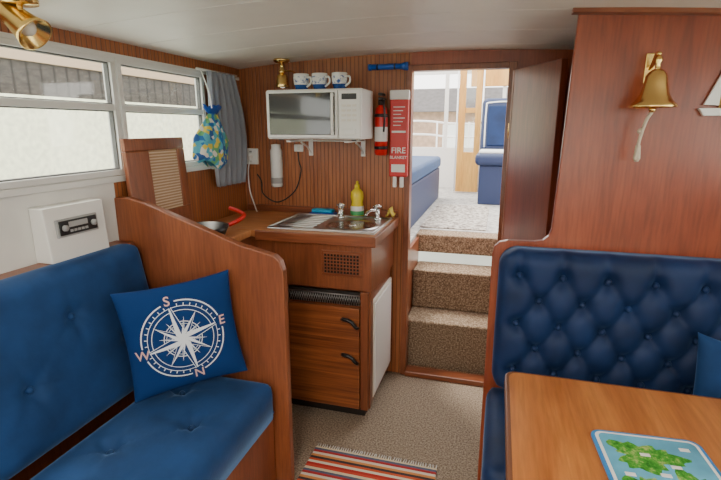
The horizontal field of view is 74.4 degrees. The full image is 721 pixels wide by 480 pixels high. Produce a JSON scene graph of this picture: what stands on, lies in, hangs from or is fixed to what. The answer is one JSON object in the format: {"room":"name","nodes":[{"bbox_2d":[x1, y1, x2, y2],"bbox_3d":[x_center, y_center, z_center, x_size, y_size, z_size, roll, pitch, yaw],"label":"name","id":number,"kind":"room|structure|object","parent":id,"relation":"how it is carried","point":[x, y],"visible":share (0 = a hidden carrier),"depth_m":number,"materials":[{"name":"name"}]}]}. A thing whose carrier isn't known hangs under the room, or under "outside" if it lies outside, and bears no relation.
{"room":"ship interior","nodes":[
{"label":"ship interior","id":0,"kind":"room"},
{"bbox_2d":[0,21,246,273],"bbox_3d":[-1.246,0.324,0.978,0.040,1.720,4.000,4,14,16],"label":"wall","id":1,"kind":"structure","parent":0,"point":[209,202],"depth_m":1.79,"materials":[{"name":"white paint"}]},
{"bbox_2d":[0,37,124,189],"bbox_3d":[-1.215,-0.258,0.919,0.042,0.440,1.965,4,14,16],"label":"window","id":2,"kind":"structure","parent":1,"relation":"in","point":[111,106],"depth_m":1.65,"materials":[{"name":"white plastic"}]},
{"bbox_2d":[0,240,133,279],"bbox_3d":[-1.312,0.334,0.507,0.083,0.027,2.878,4,14,16],"label":"wall shelf","id":3,"kind":"object","parent":1,"relation":"attached to","point":[32,267],"depth_m":1.49,"materials":[{"name":"brown wood"}]},
{"bbox_2d":[28,198,109,263],"bbox_3d":[-0.978,-0.037,1.621,0.082,0.180,0.240,4,14,16],"label":"radio","id":4,"kind":"object","parent":1,"relation":"on","point":[62,231],"visible":1,"depth_m":1.57,"materials":[{"name":"white paint"}]},
{"bbox_2d":[0,31,238,198],"bbox_3d":[-1.224,-0.231,0.830,0.012,0.477,3.980,4,14,16],"label":"trim","id":5,"kind":"structure","parent":1,"relation":"attached to","point":[8,193],"depth_m":1.67,"materials":[{"name":"white"}]},
{"bbox_2d":[114,58,205,166],"bbox_3d":[-0.864,-0.540,2.112,0.042,0.440,0.565,4,14,16],"label":"window","id":6,"kind":"structure","parent":1,"relation":"in","point":[124,108],"depth_m":2.03,"materials":[{"name":"white plastic"}]},
{"bbox_2d":[192,70,228,168],"bbox_3d":[-0.703,-0.556,2.197,0.113,0.461,0.268,0,13,-1],"label":"patterned bag","id":7,"kind":"object","parent":1,"relation":"hanging from","point":[210,142],"visible":1,"depth_m":2.19,"materials":[{"name":"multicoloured fabric"}]},
{"bbox_2d":[195,67,246,186],"bbox_3d":[-0.700,-0.574,2.467,0.060,0.574,0.364,4,14,16],"label":"curtain","id":8,"kind":"object","parent":1,"relation":"hanging from","point":[222,86],"visible":0.83,"depth_m":2.48,"materials":[{"name":"grey fabric"}]},
{"bbox_2d":[114,196,294,479],"bbox_3d":[-0.611,0.407,1.887,0.705,1.140,0.035,4,14,16],"label":"wall","id":9,"kind":"structure","parent":0,"point":[173,248],"depth_m":1.80,"materials":[{"name":"brown wood"}]},
{"bbox_2d":[23,0,720,68],"bbox_3d":[-0.061,-0.474,0.451,2.500,0.145,4.100,4,14,16],"label":"ceiling","id":10,"kind":"structure","parent":0,"point":[238,34],"depth_m":1.67,"materials":[{"name":"beige paint"}]},
{"bbox_2d":[0,0,51,49],"bbox_3d":[-0.914,-0.580,1.277,0.134,0.127,0.096,0,13,-1],"label":"ceiling spotlight","id":11,"kind":"object","parent":10,"relation":"attached to","point":[32,32],"visible":1,"depth_m":1.26,"materials":[{"name":"gold metal"}]},
{"bbox_2d":[273,58,295,87],"bbox_3d":[-0.396,-0.868,2.496,0.084,0.142,0.160,4,14,16],"label":"lamp","id":12,"kind":"object","parent":10,"relation":"attached to","point":[282,79],"visible":0.98,"depth_m":2.44,"materials":[{"name":"gold metal"}]},
{"bbox_2d":[292,371,482,479],"bbox_3d":[-0.056,1.256,0.880,2.500,0.050,4.140,4,14,16],"label":"floor","id":13,"kind":"structure","parent":0,"point":[426,421],"depth_m":2.28,"materials":[{"name":"beige carpet"}]},
{"bbox_2d":[0,244,275,479],"bbox_3d":[-0.938,0.733,0.865,0.664,0.974,2.178,4,14,16],"label":"sofa","id":14,"kind":"object","parent":13,"relation":"on","point":[69,410],"visible":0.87,"depth_m":1.47,"materials":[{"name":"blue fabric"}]},
{"bbox_2d":[110,270,247,402],"bbox_3d":[-0.624,0.333,1.670,0.422,0.421,0.133,-6,15,-25],"label":"cushion","id":15,"kind":"object","parent":14,"relation":"on","point":[178,335],"visible":1,"depth_m":1.62,"materials":[{"name":"blue fabric"}]},
{"bbox_2d":[215,204,398,415],"bbox_3d":[-0.359,0.388,2.346,0.911,0.965,0.949,4,14,16],"label":"base cabinet","id":16,"kind":"object","parent":13,"relation":"on","point":[339,285],"visible":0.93,"depth_m":2.27,"materials":[{"name":"brown wood"}]},
{"bbox_2d":[120,137,192,220],"bbox_3d":[-0.852,-0.218,2.025,0.042,0.425,0.360,4,14,16],"label":"panel","id":17,"kind":"object","parent":16,"relation":"on","point":[154,168],"visible":0.69,"depth_m":2.01,"materials":[{"name":"brown wood"}]},
{"bbox_2d":[197,206,245,234],"bbox_3d":[-0.659,-0.077,2.150,0.216,0.098,0.322,13,18,43],"label":"frying pan","id":18,"kind":"object","parent":16,"relation":"on","point":[221,227],"visible":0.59,"depth_m":2.21,"materials":[{"name":"silver metal"}]},
{"bbox_2d":[310,208,336,214],"bbox_3d":[-0.206,-0.157,2.627,0.145,0.034,0.060,4,14,16],"label":"sponge","id":19,"kind":"object","parent":16,"relation":"in","point":[314,210],"visible":0.94,"depth_m":2.61,"materials":[{"name":"blue plastic"}]},
{"bbox_2d":[267,213,391,234],"bbox_3d":[-0.141,-0.087,2.383,0.530,0.012,0.380,4,14,16],"label":"sink","id":20,"kind":"object","parent":16,"relation":"in","point":[367,225],"visible":1,"depth_m":2.34,"materials":[{"name":"silver metal"}]},
{"bbox_2d":[337,202,344,218],"bbox_3d":[-0.111,-0.148,2.458,0.044,0.084,0.111,4,14,16],"label":"water tap","id":21,"kind":"object","parent":20,"relation":"on","point":[340,205],"visible":1,"depth_m":2.48,"materials":[{"name":"silver metal"}]},
{"bbox_2d":[364,204,381,220],"bbox_3d":[0.058,-0.139,2.417,0.109,0.084,0.040,-9,16,-34],"label":"water tap","id":22,"kind":"object","parent":20,"relation":"on","point":[377,207],"visible":1,"depth_m":2.42,"materials":[{"name":"silver metal"}]},
{"bbox_2d":[350,181,363,215],"bbox_3d":[-0.018,-0.221,2.551,0.074,0.193,0.074,4,14,16],"label":"dish soap bottle","id":23,"kind":"object","parent":16,"relation":"on","point":[357,208],"visible":0.94,"depth_m":2.53,"materials":[{"name":"yellow plastic"}]},
{"bbox_2d":[386,207,394,216],"bbox_3d":[0.158,-0.148,2.516,0.047,0.053,0.066,4,14,16],"label":"cloth","id":24,"kind":"object","parent":16,"relation":"on","point":[390,211],"visible":1,"depth_m":2.51,"materials":[{"name":"yellow"}]},
{"bbox_2d":[297,444,436,479],"bbox_3d":[-0.092,1.068,1.544,0.540,0.009,1.165,4,14,16],"label":"striped rug","id":25,"kind":"object","parent":13,"relation":"on","point":[325,463],"visible":1,"depth_m":1.99,"materials":[{"name":"multicoloured fabric"}]},
{"bbox_2d":[407,237,490,375],"bbox_3d":[0.568,0.391,2.913,0.560,0.700,0.490,4,14,16],"label":"staircase","id":26,"kind":"structure","parent":13,"relation":"on","point":[449,302],"depth_m":2.86,"materials":[{"name":"carpet"}]},
{"bbox_2d":[480,246,720,479],"bbox_3d":[0.691,0.743,0.782,0.978,0.995,1.916,4,14,16],"label":"bench","id":27,"kind":"object","parent":13,"relation":"on","point":[617,318],"visible":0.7,"depth_m":1.56,"materials":[{"name":"blue leather"}]},
{"bbox_2d":[693,332,720,397],"bbox_3d":[1.103,0.473,1.326,0.139,0.323,0.339,-12,18,-41],"label":"throw pillow","id":28,"kind":"object","parent":27,"relation":"on","point":[707,383],"visible":0.46,"depth_m":1.39,"materials":[{"name":"blue fabric"}]},
{"bbox_2d":[504,371,720,479],"bbox_3d":[0.607,0.863,0.910,0.672,0.700,1.055,4,14,16],"label":"dining table","id":29,"kind":"object","parent":13,"relation":"on","point":[550,421],"visible":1,"depth_m":1.16,"materials":[{"name":"brown wood"}]},
{"bbox_2d":[591,430,720,479],"bbox_3d":[0.617,0.490,0.939,0.230,0.009,0.340,3,14,12],"label":"tray","id":30,"kind":"object","parent":29,"relation":"on","point":[623,456],"visible":1,"depth_m":1.02,"materials":[{"name":"blue plastic"}]},
{"bbox_2d":[239,49,573,372],"bbox_3d":[0.493,-0.084,2.529,2.500,1.800,0.040,4,14,16],"label":"wall","id":31,"kind":"structure","parent":0,"point":[328,178],"depth_m":2.60,"materials":[{"name":"brown wood"}]},
{"bbox_2d":[247,148,258,211],"bbox_3d":[-0.609,-0.345,2.727,0.069,0.352,0.144,-6,15,-23],"label":"power socket","id":32,"kind":"object","parent":31,"relation":"attached to","point":[252,153],"visible":0.9,"depth_m":2.72,"materials":[{"name":"white plastic"}]},
{"bbox_2d":[270,144,282,186],"bbox_3d":[-0.470,-0.420,2.671,0.066,0.238,0.074,4,14,16],"label":"soap dispenser","id":33,"kind":"object","parent":31,"relation":"attached to","point":[276,157],"visible":1,"depth_m":2.65,"materials":[{"name":"white plastic"}]},
{"bbox_2d":[294,144,303,151],"bbox_3d":[-0.344,-0.512,2.644,0.055,0.040,0.016,4,14,16],"label":"switch plate","id":34,"kind":"object","parent":31,"relation":"attached to","point":[297,147],"visible":0.97,"depth_m":2.64,"materials":[{"name":"white plastic"}]},
{"bbox_2d":[257,152,301,202],"bbox_3d":[-0.468,-0.354,2.692,0.277,0.287,0.042,4,14,16],"label":"power cable","id":35,"kind":"object","parent":34,"relation":"attached to","point":[297,152],"depth_m":2.71,"materials":[{"name":"black plastic"}]},
{"bbox_2d":[286,139,365,155],"bbox_3d":[-0.179,-0.471,2.453,0.400,0.089,0.300,4,14,16],"label":"shelf","id":36,"kind":"object","parent":31,"relation":"attached to","point":[362,147],"visible":0.94,"depth_m":2.50,"materials":[{"name":"white plastic"}]},
{"bbox_2d":[266,88,372,140],"bbox_3d":[-0.202,-0.615,2.349,0.483,0.239,0.244,4,14,16],"label":"microwave oven","id":37,"kind":"object","parent":36,"relation":"on","point":[338,113],"visible":0.99,"depth_m":2.25,"materials":[{"name":"white plastic"}]},
{"bbox_2d":[293,73,311,88],"bbox_3d":[-0.284,-0.782,2.360,0.098,0.080,0.079,1,13,3],"label":"coffee mug","id":38,"kind":"object","parent":37,"relation":"on","point":[301,80],"visible":0.9,"depth_m":2.33,"materials":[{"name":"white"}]},
{"bbox_2d":[312,73,330,88],"bbox_3d":[-0.191,-0.776,2.334,0.098,0.080,0.079,1,13,3],"label":"coffee mug","id":39,"kind":"object","parent":37,"relation":"on","point":[319,80],"visible":0.88,"depth_m":2.30,"materials":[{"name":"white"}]},
{"bbox_2d":[331,72,350,88],"bbox_3d":[-0.092,-0.769,2.306,0.098,0.080,0.079,1,13,3],"label":"coffee mug","id":40,"kind":"object","parent":37,"relation":"on","point":[339,79],"visible":0.83,"depth_m":2.27,"materials":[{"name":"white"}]},
{"bbox_2d":[374,93,387,154],"bbox_3d":[0.111,-0.591,2.435,0.071,0.307,0.121,4,14,16],"label":"fire extinguisher","id":41,"kind":"object","parent":31,"relation":"attached to","point":[381,115],"visible":1,"depth_m":2.40,"materials":[{"name":"red paint"}]},
{"bbox_2d":[368,62,408,70],"bbox_3d":[0.140,-0.876,2.401,0.206,0.040,0.042,4,14,16],"label":"flashlight","id":42,"kind":"object","parent":31,"relation":"attached to","point":[404,66],"visible":1,"depth_m":2.39,"materials":[{"name":"blue plastic"}]},
{"bbox_2d":[389,90,409,187],"bbox_3d":[0.200,-0.517,2.451,0.100,0.490,0.038,4,14,16],"label":"box","id":43,"kind":"object","parent":31,"relation":"attached to","point":[399,99],"visible":1,"depth_m":2.43,"materials":[{"name":"red paint"}]},
{"bbox_2d":[400,61,517,386],"bbox_3d":[0.494,-0.035,2.529,0.532,1.705,0.080,4,14,16],"label":"trim","id":44,"kind":"structure","parent":31,"relation":"attached to","point":[411,371],"depth_m":2.53,"materials":[{"name":"brown wood"}]},
{"bbox_2d":[501,58,567,239],"bbox_3d":[0.768,0.033,2.241,0.033,1.625,0.406,-2,14,-10],"label":"door","id":45,"kind":"structure","parent":31,"relation":"in","point":[538,90],"depth_m":2.09,"materials":[{"name":"brown wood"}]},
{"bbox_2d":[413,120,474,147],"bbox_3d":[1.452,-0.988,5.715,2.803,0.894,0.153,4,14,16],"label":"stern railing","id":46,"kind":"object","parent":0,"point":[432,121],"depth_m":5.79,"materials":[{"name":"white metal"}]},
{"bbox_2d":[410,187,499,255],"bbox_3d":[0.931,-0.194,4.036,3.000,0.120,3.050,4,14,16],"label":"floor","id":47,"kind":"structure","parent":0,"point":[454,241],"depth_m":3.14,"materials":[{"name":"carpet"}]},
{"bbox_2d":[411,156,440,226],"bbox_3d":[0.221,-0.462,4.021,0.710,0.410,1.690,4,14,16],"label":"bench","id":48,"kind":"object","parent":47,"relation":"on","point":[425,169],"visible":0.23,"depth_m":3.79,"materials":[{"name":"blue fabric"}]},
{"bbox_2d":[420,204,488,230],"bbox_3d":[0.776,-0.194,3.761,0.450,0.008,1.050,4,14,16],"label":"runner rug","id":49,"kind":"object","parent":47,"relation":"on","point":[444,216],"visible":1,"depth_m":3.65,"materials":[{"name":"beige carpet"}]},
{"bbox_2d":[453,70,485,191],"bbox_3d":[1.135,-1.188,4.959,0.272,1.370,0.050,4,14,16],"label":"door","id":50,"kind":"structure","parent":47,"relation":"on","point":[467,170],"depth_m":4.98,"materials":[{"name":"brown wood"}]},
{"bbox_2d":[475,98,506,204],"bbox_3d":[1.329,-0.836,4.416,0.480,0.956,0.605,4,14,16],"label":"helm seat","id":51,"kind":"object","parent":47,"relation":"on","point":[489,159],"visible":0.54,"depth_m":4.32,"materials":[{"name":"blue leather"}]},
{"bbox_2d":[418,251,491,265],"bbox_3d":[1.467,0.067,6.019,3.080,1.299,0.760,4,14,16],"label":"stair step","id":52,"kind":"structure","parent":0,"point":[423,256],"depth_m":5.76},
{"bbox_2d":[412,69,508,187],"bbox_3d":[1.354,-1.204,5.313,3.000,1.500,0.060,4,14,16],"label":"wall","id":53,"kind":"structure","parent":0,"point":[493,77],"depth_m":5.40,"materials":[{"name":"white paint"}]},
{"bbox_2d":[477,15,720,479],"bbox_3d":[0.959,0.157,1.609,1.000,1.755,0.030,4,14,16],"label":"wall partition","id":54,"kind":"structure","parent":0,"point":[667,201],"depth_m":1.51,"materials":[{"name":"brown wood"}]},
{"bbox_2d":[571,7,720,15],"bbox_3d":[1.032,-0.651,1.363,0.790,0.074,0.037,4,14,16],"label":"trim","id":55,"kind":"structure","parent":54,"relation":"attached to","point":[590,10],"depth_m":1.40,"materials":[{"name":"brown wood"}]},
{"bbox_2d":[628,51,678,161],"bbox_3d":[0.861,-0.394,1.407,0.127,0.320,0.158,4,14,16],"label":"bell","id":56,"kind":"object","parent":54,"relation":"attached to","point":[654,93],"visible":1,"depth_m":1.36,"materials":[{"name":"gold metal"}]},
{"bbox_2d":[697,75,720,115],"bbox_3d":[1.077,-0.457,1.401,0.123,0.175,0.018,4,14,16],"label":"ornament","id":57,"kind":"object","parent":54,"relation":"attached to","point":[714,97],"visible":1,"depth_m":1.42,"materials":[{"name":"white plastic"}]},
{"label":"outside","id":58,"kind":"structure","parent":0,"visible":0},
{"bbox_2d":[0,93,197,179],"bbox_3d":[-10.521,0.526,0.819,0.600,2.800,35.500,4,14,16],"label":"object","id":59,"kind":"structure","parent":58,"point":[33,142],"depth_m":11.42,"materials":[{"name":"glass"}]},
{"bbox_2d":[0,47,195,106],"bbox_3d":[-10.617,-1.427,0.385,0.400,1.200,35.500,4,14,16],"label":"fence","id":60,"kind":"object","parent":59,"relation":"on","point":[21,72],"visible":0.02,"depth_m":11.90,"materials":[{"name":"beige"}]},
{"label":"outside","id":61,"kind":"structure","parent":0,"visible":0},
{"bbox_2d":[413,87,507,147],"bbox_3d":[6.704,-3.236,15.432,23.800,3.400,2.800,4,14,16],"label":"building","id":62,"kind":"structure","parent":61,"point":[429,104],"depth_m":15.50,"materials":[{"name":"brick"}]}
]}

